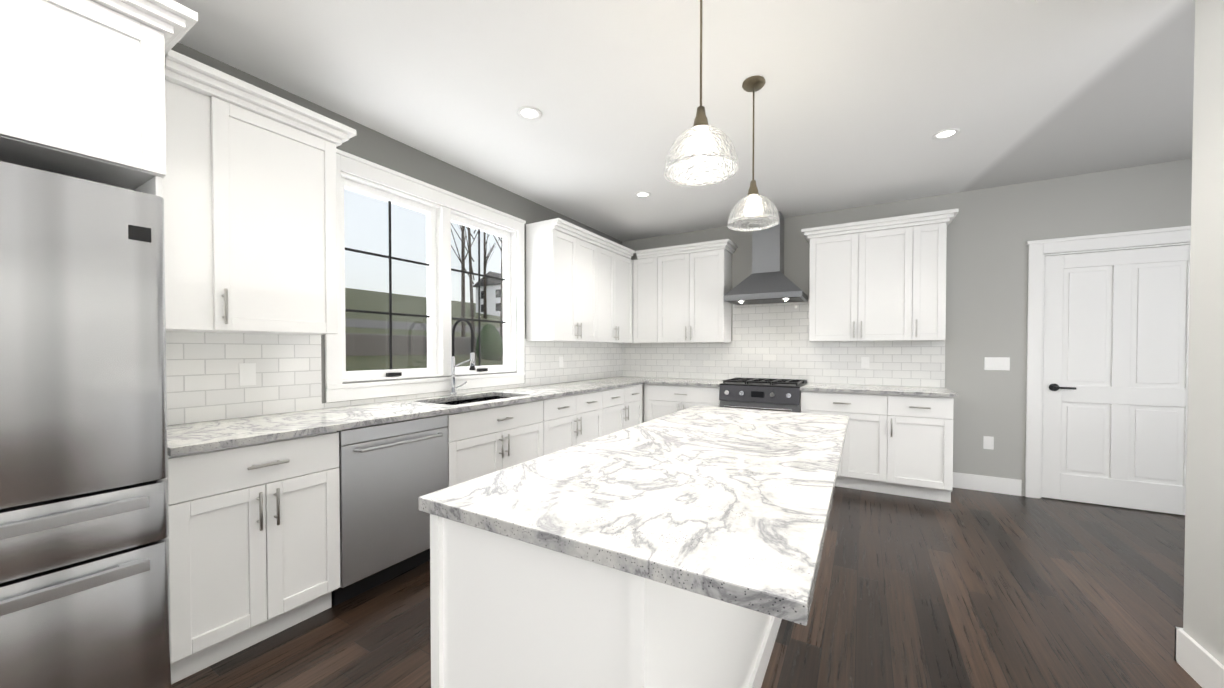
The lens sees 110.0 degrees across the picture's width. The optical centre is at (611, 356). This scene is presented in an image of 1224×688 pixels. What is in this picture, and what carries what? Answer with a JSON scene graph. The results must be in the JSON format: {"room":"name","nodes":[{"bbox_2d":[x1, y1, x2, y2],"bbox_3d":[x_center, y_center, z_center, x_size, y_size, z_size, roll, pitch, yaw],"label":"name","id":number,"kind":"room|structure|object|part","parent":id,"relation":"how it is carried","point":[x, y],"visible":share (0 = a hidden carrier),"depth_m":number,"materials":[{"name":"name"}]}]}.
{"room":"kitchen","nodes":[
{"label":"kitchen","id":0,"kind":"room"},
{"bbox_2d":[171,42,621,424],"bbox_3d":[-2.130,-0.115,1.997,0.160,2.700,9.080,0,1,30],"label":"wall","id":1,"kind":"structure","parent":0,"point":[371,145],"depth_m":3.05,"materials":[{"name":"grey paint"}]},
{"bbox_2d":[0,0,197,189],"bbox_3d":[-2.044,-0.918,1.242,0.726,0.582,1.065,0,1,30],"label":"upper cabinet","id":2,"kind":"object","parent":1,"relation":"attached to","point":[82,89],"visible":0.98,"depth_m":1.36,"materials":[{"name":"white wood"}]},
{"bbox_2d":[163,50,355,334],"bbox_3d":[-1.750,-0.668,2.078,0.390,1.103,0.798,0,1,30],"label":"upper cabinet","id":3,"kind":"object","parent":1,"relation":"attached to","point":[250,205],"visible":0.88,"depth_m":1.96,"materials":[{"name":"white wood"}]},
{"bbox_2d":[166,331,621,425],"bbox_3d":[-0.993,0.066,3.772,0.006,0.457,4.470,0,1,30],"label":"tile backsplash","id":4,"kind":"structure","parent":1,"relation":"attached to","point":[202,373],"depth_m":2.31,"materials":[{"name":"white tile"}]},
{"bbox_2d":[239,363,255,385],"bbox_3d":[-1.893,0.094,2.226,0.006,0.115,0.070,0,1,30],"label":"outlet","id":5,"kind":"object","parent":4,"relation":"attached to","point":[247,373],"visible":1,"depth_m":2.22,"materials":[{"name":"white plastic"}]},
{"bbox_2d":[559,357,562,367],"bbox_3d":[-0.536,0.061,4.537,0.006,0.115,0.070,0,1,30],"label":"outlet","id":6,"kind":"object","parent":4,"relation":"attached to","point":[560,361],"visible":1,"depth_m":4.52,"materials":[{"name":"white plastic"}]},
{"bbox_2d":[325,148,525,402],"bbox_3d":[-1.327,-0.497,3.321,0.180,1.525,1.746,0,1,30],"label":"window","id":7,"kind":"structure","parent":1,"relation":"in","point":[439,220],"depth_m":3.25,"materials":[{"name":"white wood"}]},
{"bbox_2d":[526,222,601,341],"bbox_3d":[-0.470,-0.670,4.324,0.322,1.042,0.808,0,1,30],"label":"upper cabinet","id":8,"kind":"object","parent":1,"relation":"attached to","point":[579,284],"depth_m":4.05,"materials":[{"name":"white wood"}]},
{"bbox_2d":[594,246,617,342],"bbox_3d":[-0.200,-0.677,4.784,0.322,1.042,0.492,0,1,30],"label":"upper cabinet","id":9,"kind":"object","parent":1,"relation":"attached to","point":[609,255],"depth_m":4.78,"materials":[{"name":"white wood"}]},
{"bbox_2d":[598,250,632,343],"bbox_3d":[-0.011,-0.682,5.107,0.322,1.042,0.492,0,1,30],"label":"upper cabinet","id":10,"kind":"object","parent":1,"relation":"attached to","point":[625,264],"depth_m":5.09,"materials":[{"name":"white wood"}]},
{"bbox_2d":[173,0,1194,241],"bbox_3d":[0.612,-1.492,0.367,6.600,0.100,9.080,0,1,30],"label":"ceiling","id":11,"kind":"structure","parent":0,"point":[859,103],"depth_m":2.33,"materials":[{"name":"white paint"}]},
{"bbox_2d":[517,106,541,120],"bbox_3d":[-0.502,-1.471,2.598,0.150,0.006,0.150,0,1,30],"label":"recessed light","id":12,"kind":"object","parent":11,"relation":"in","point":[528,113],"visible":1,"depth_m":2.60,"materials":[{"name":"white"}]},
{"bbox_2d":[635,192,650,197],"bbox_3d":[0.285,-1.490,3.957,0.150,0.006,0.150,0,1,30],"label":"recessed light","id":13,"kind":"object","parent":11,"relation":"in","point":[642,194],"visible":1,"depth_m":3.95,"materials":[{"name":"white"}]},
{"bbox_2d":[664,0,738,185],"bbox_3d":[0.325,-1.066,1.562,0.266,0.784,0.266,0,1,30],"label":"pendant light","id":14,"kind":"object","parent":11,"relation":"hanging from","point":[701,152],"visible":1,"depth_m":1.55,"materials":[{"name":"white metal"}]},
{"bbox_2d":[728,76,778,230],"bbox_3d":[0.760,-1.089,2.304,0.266,0.759,0.266,0,1,30],"label":"pendant light","id":15,"kind":"object","parent":11,"relation":"hanging from","point":[753,210],"visible":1,"depth_m":2.27,"materials":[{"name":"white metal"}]},
{"bbox_2d":[932,128,959,139],"bbox_3d":[2.218,-1.474,2.845,0.150,0.006,0.150,0,1,30],"label":"recessed light","id":16,"kind":"object","parent":11,"relation":"in","point":[946,134],"visible":1,"depth_m":2.84,"materials":[{"name":"white"}]},
{"bbox_2d":[171,486,1201,687],"bbox_3d":[0.612,1.288,0.407,6.600,0.060,9.080,0,1,30],"label":"floor","id":17,"kind":"structure","parent":0,"point":[966,588],"depth_m":2.06,"materials":[{"name":"brown wood"}]},
{"bbox_2d":[0,161,170,687],"bbox_3d":[-1.979,0.311,1.203,0.894,1.870,0.950,0,1,30],"label":"fridge","id":18,"kind":"object","parent":17,"relation":"on","point":[84,565],"depth_m":1.22,"materials":[{"name":"silver metal"}]},
{"bbox_3d":[-1.856,0.304,1.671,0.632,1.870,0.018,0,1,30],"label":"fridge side panel","id":19,"kind":"part","parent":18,"relation":"part of","materials":[{"name":"silver metal"}]},
{"bbox_2d":[167,431,339,684],"bbox_3d":[-1.695,0.794,1.945,0.640,0.884,0.588,0,1,30],"label":"base cabinet","id":20,"kind":"object","parent":17,"relation":"on","point":[254,542],"visible":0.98,"depth_m":1.75,"materials":[{"name":"white wood"}]},
{"bbox_2d":[331,414,447,605],"bbox_3d":[-1.377,0.786,2.461,0.642,0.884,0.616,0,1,30],"label":"dishwasher","id":21,"kind":"object","parent":17,"relation":"on","point":[391,473],"visible":0.67,"depth_m":2.25,"materials":[{"name":"silver metal"}]},
{"bbox_2d":[439,396,542,486],"bbox_3d":[-1.005,0.777,3.120,0.640,0.884,0.891,0,1,30],"label":"base cabinet","id":22,"kind":"object","parent":17,"relation":"on","point":[484,441],"visible":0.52,"depth_m":2.90,"materials":[{"name":"white wood"}]},
{"bbox_2d":[541,389,608,455],"bbox_3d":[-0.558,0.765,3.919,0.602,0.884,0.932,0,1,30],"label":"base cabinet","id":23,"kind":"object","parent":17,"relation":"on","point":[572,420],"depth_m":3.71,"materials":[{"name":"white wood"}]},
{"bbox_2d":[430,514,765,687],"bbox_3d":[0.058,0.803,1.316,0.577,0.884,0.993,0,1,30],"label":"base cabinet","id":24,"kind":"object","parent":17,"relation":"on","point":[507,612],"depth_m":0.91,"materials":[{"name":"white wood"}]},
{"bbox_2d":[609,384,643,433],"bbox_3d":[-0.149,0.755,4.615,0.602,0.884,0.917,0,1,30],"label":"base cabinet","id":25,"kind":"object","parent":17,"relation":"on","point":[626,404],"depth_m":4.51,"materials":[{"name":"white wood"}]},
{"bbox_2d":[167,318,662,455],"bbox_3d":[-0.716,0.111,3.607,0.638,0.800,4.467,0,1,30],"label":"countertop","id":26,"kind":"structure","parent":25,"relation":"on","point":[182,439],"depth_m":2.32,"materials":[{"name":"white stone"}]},
{"bbox_2d":[450,318,475,395],"bbox_3d":[-1.101,0.009,3.242,0.259,0.585,0.130,0,1,30],"label":"faucet","id":27,"kind":"object","parent":26,"relation":"on","point":[472,355],"depth_m":3.24,"materials":[{"name":"silver metal"}]},
{"bbox_2d":[435,396,509,404],"bbox_3d":[-0.989,0.426,3.138,0.398,0.184,0.748,0,1,30],"label":"basin","id":28,"kind":"object","parent":26,"relation":"in","point":[468,399],"depth_m":3.30,"materials":[{"name":"silver metal"}]},
{"bbox_2d":[644,384,719,421],"bbox_3d":[0.878,0.751,4.896,0.877,0.884,0.640,0,1,30],"label":"base cabinet","id":29,"kind":"object","parent":17,"relation":"on","point":[660,400],"visible":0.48,"depth_m":4.69,"materials":[{"name":"white wood"}]},
{"bbox_2d":[645,378,732,386],"bbox_3d":[0.894,0.293,4.882,0.845,0.030,0.638,0,1,30],"label":"countertop","id":30,"kind":"structure","parent":29,"relation":"on","point":[691,382],"depth_m":4.75,"materials":[{"name":"white stone"}]},
{"bbox_2d":[719,377,806,412],"bbox_3d":[1.576,0.724,4.459,0.760,0.950,0.686,0,1,30],"label":"range","id":31,"kind":"object","parent":17,"relation":"on","point":[773,394],"visible":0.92,"depth_m":4.22,"materials":[{"name":"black metal"}]},
{"bbox_2d":[766,614,781,669],"bbox_3d":[0.499,0.792,2.067,0.577,0.884,0.981,0,1,30],"label":"base cabinet","id":32,"kind":"object","parent":17,"relation":"on","point":[773,623],"depth_m":1.79,"materials":[{"name":"white wood"}]},
{"bbox_2d":[419,406,848,625],"bbox_3d":[0.393,0.339,1.629,0.839,0.033,1.930,0,1,30],"label":"countertop","id":33,"kind":"structure","parent":32,"relation":"on","point":[730,505],"depth_m":0.98,"materials":[{"name":"white stone"}]},
{"bbox_2d":[801,391,953,502],"bbox_3d":[2.410,0.764,3.996,1.141,0.884,0.640,0,1,30],"label":"base cabinet","id":34,"kind":"object","parent":17,"relation":"on","point":[901,445],"visible":0.81,"depth_m":3.67,"materials":[{"name":"white wood"}]},
{"bbox_2d":[800,383,957,396],"bbox_3d":[2.419,0.306,3.986,1.162,0.030,0.638,0,1,30],"label":"countertop","id":35,"kind":"structure","parent":34,"relation":"on","point":[898,390],"depth_m":3.82,"materials":[{"name":"white stone"}]},
{"bbox_2d":[622,158,1191,495],"bbox_3d":[2.936,-0.146,4.147,6.400,2.700,0.160,0,1,30],"label":"wall","id":36,"kind":"structure","parent":0,"point":[992,231],"depth_m":3.78,"materials":[{"name":"grey paint"}]},
{"bbox_2d":[633,239,737,342],"bbox_3d":[0.833,-0.711,5.046,1.183,1.103,0.390,0,1,30],"label":"upper cabinet","id":37,"kind":"object","parent":36,"relation":"attached to","point":[680,292],"visible":1,"depth_m":4.91,"materials":[{"name":"white wood"}]},
{"bbox_2d":[724,211,807,304],"bbox_3d":[1.625,-1.029,4.518,0.760,0.943,0.492,0,1,30],"label":"range hood","id":38,"kind":"object","parent":36,"relation":"attached to","point":[767,281],"visible":1,"depth_m":4.46,"materials":[{"name":"silver metal"}]},
{"bbox_2d":[622,299,944,387],"bbox_3d":[1.612,-0.164,4.828,3.414,0.885,0.006,0,1,30],"label":"tile backsplash","id":39,"kind":"structure","parent":36,"relation":"attached to","point":[770,340],"depth_m":4.67,"materials":[{"name":"white tile"}]},
{"bbox_2d":[861,357,868,367],"bbox_3d":[2.533,0.064,4.283,0.070,0.115,0.006,0,1,30],"label":"outlet","id":40,"kind":"object","parent":39,"relation":"attached to","point":[864,362],"visible":1,"depth_m":4.28,"materials":[{"name":"white plastic"}]},
{"bbox_2d":[801,208,958,341],"bbox_3d":[2.483,-0.697,4.078,1.216,1.103,0.390,0,1,30],"label":"upper cabinet","id":41,"kind":"object","parent":36,"relation":"attached to","point":[882,279],"visible":1,"depth_m":3.94,"materials":[{"name":"white wood"}]},
{"bbox_2d":[953,472,1021,495],"bbox_3d":[4.280,1.147,3.275,2.760,0.140,0.016,0,1,30],"label":"baseboard","id":42,"kind":"structure","parent":36,"relation":"attached to","point":[1008,486],"depth_m":3.81,"materials":[{"name":"white wood"}]},
{"bbox_2d":[983,436,993,449],"bbox_3d":[3.355,0.771,3.817,0.070,0.115,0.007,0,1,30],"label":"outlet","id":43,"kind":"object","parent":36,"relation":"attached to","point":[988,442],"visible":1,"depth_m":3.81,"materials":[{"name":"white plastic"}]},
{"bbox_2d":[984,357,1009,370],"bbox_3d":[3.398,0.067,3.781,0.170,0.115,0.008,0,1,30],"label":"switch plate","id":44,"kind":"object","parent":36,"relation":"attached to","point":[996,363],"visible":1,"depth_m":3.78,"materials":[{"name":"white plastic"}]},
{"bbox_2d":[1025,226,1190,514],"bbox_3d":[4.077,0.117,3.448,1.144,2.193,0.197,0,1,30],"label":"back door","id":45,"kind":"structure","parent":36,"relation":"in","point":[1107,370],"depth_m":3.45,"materials":[{"name":"white wood"}]},
{"bbox_2d":[1183,0,1223,664],"bbox_3d":[0.746,-0.071,-1.054,0.120,2.700,6.330,0,1,30],"label":"wall","id":46,"kind":"structure","parent":0,"point":[1203,618],"depth_m":1.62,"materials":[{"name":"grey paint"}]},
{"bbox_2d":[1174,627,1223,687],"bbox_3d":[0.752,1.208,-1.024,0.152,0.140,6.336,0,1,30],"label":"baseboard","id":47,"kind":"structure","parent":46,"relation":"attached to","point":[1200,665],"depth_m":1.62,"materials":[{"name":"white wood"}]},
{"label":"outside","id":48,"kind":"structure","parent":0,"visible":0},
{"bbox_2d":[345,318,499,333],"bbox_3d":[-2.320,-2.286,46.913,5.000,0.800,200.000,0,1,30],"label":"ground","id":49,"kind":"structure","parent":48,"point":[409,325],"depth_m":27.05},
{"bbox_2d":[345,288,502,370],"bbox_3d":[-34.299,-8.469,65.604,119.830,19.173,200.000,0,1,30],"label":"ground","id":50,"kind":"structure","parent":48,"point":[381,360],"depth_m":32.92,"materials":[{"name":"green plant"}]},
{"bbox_2d":[345,333,502,355],"bbox_3d":[1.973,-0.511,32.820,0.500,1.050,100.000,0,1,30],"label":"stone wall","id":51,"kind":"structure","parent":50,"relation":"on","point":[382,342],"depth_m":15.50,"materials":[{"name":"grey stone"}]},
{"bbox_2d":[451,224,475,365],"bbox_3d":[-5.217,-4.187,15.157,4.132,9.409,3.459,0,1,30],"label":"tree","id":52,"kind":"object","parent":50,"relation":"on","point":[470,275],"depth_m":15.44,"materials":[{"name":"brown plant"}]},
{"bbox_2d":[451,224,477,336],"bbox_3d":[-8.357,-6.739,24.365,3.068,11.844,5.065,0,1,30],"label":"tree","id":53,"kind":"object","parent":50,"relation":"on","point":[463,257],"depth_m":24.31,"materials":[{"name":"brown plant"}]},
{"bbox_2d":[473,271,500,315],"bbox_3d":[-16.463,-9.325,69.752,7.800,7.560,9.200,0,1,30],"label":"house","id":54,"kind":"structure","parent":50,"relation":"on","point":[493,292],"depth_m":66.03,"materials":[{"name":"white"}]},
{"bbox_2d":[475,323,502,359],"bbox_3d":[-5.179,-0.607,18.084,1.240,1.600,1.179,0,1,30],"label":"shrub","id":55,"kind":"object","parent":50,"relation":"on","point":[493,330],"depth_m":17.68,"materials":[{"name":"green plant"}]},
{"bbox_2d":[482,233,498,318],"bbox_3d":[-14.767,-10.942,52.617,2.991,12.924,3.720,0,1,30],"label":"tree","id":56,"kind":"object","parent":50,"relation":"on","point":[484,285],"depth_m":52.30,"materials":[{"name":"brown plant"}]},
{"bbox_2d":[493,235,502,337],"bbox_3d":[-7.532,-6.851,29.135,3.796,11.511,3.154,0,1,30],"label":"tree","id":57,"kind":"object","parent":50,"relation":"on","point":[501,307],"depth_m":28.70,"materials":[{"name":"brown plant"}]}
]}

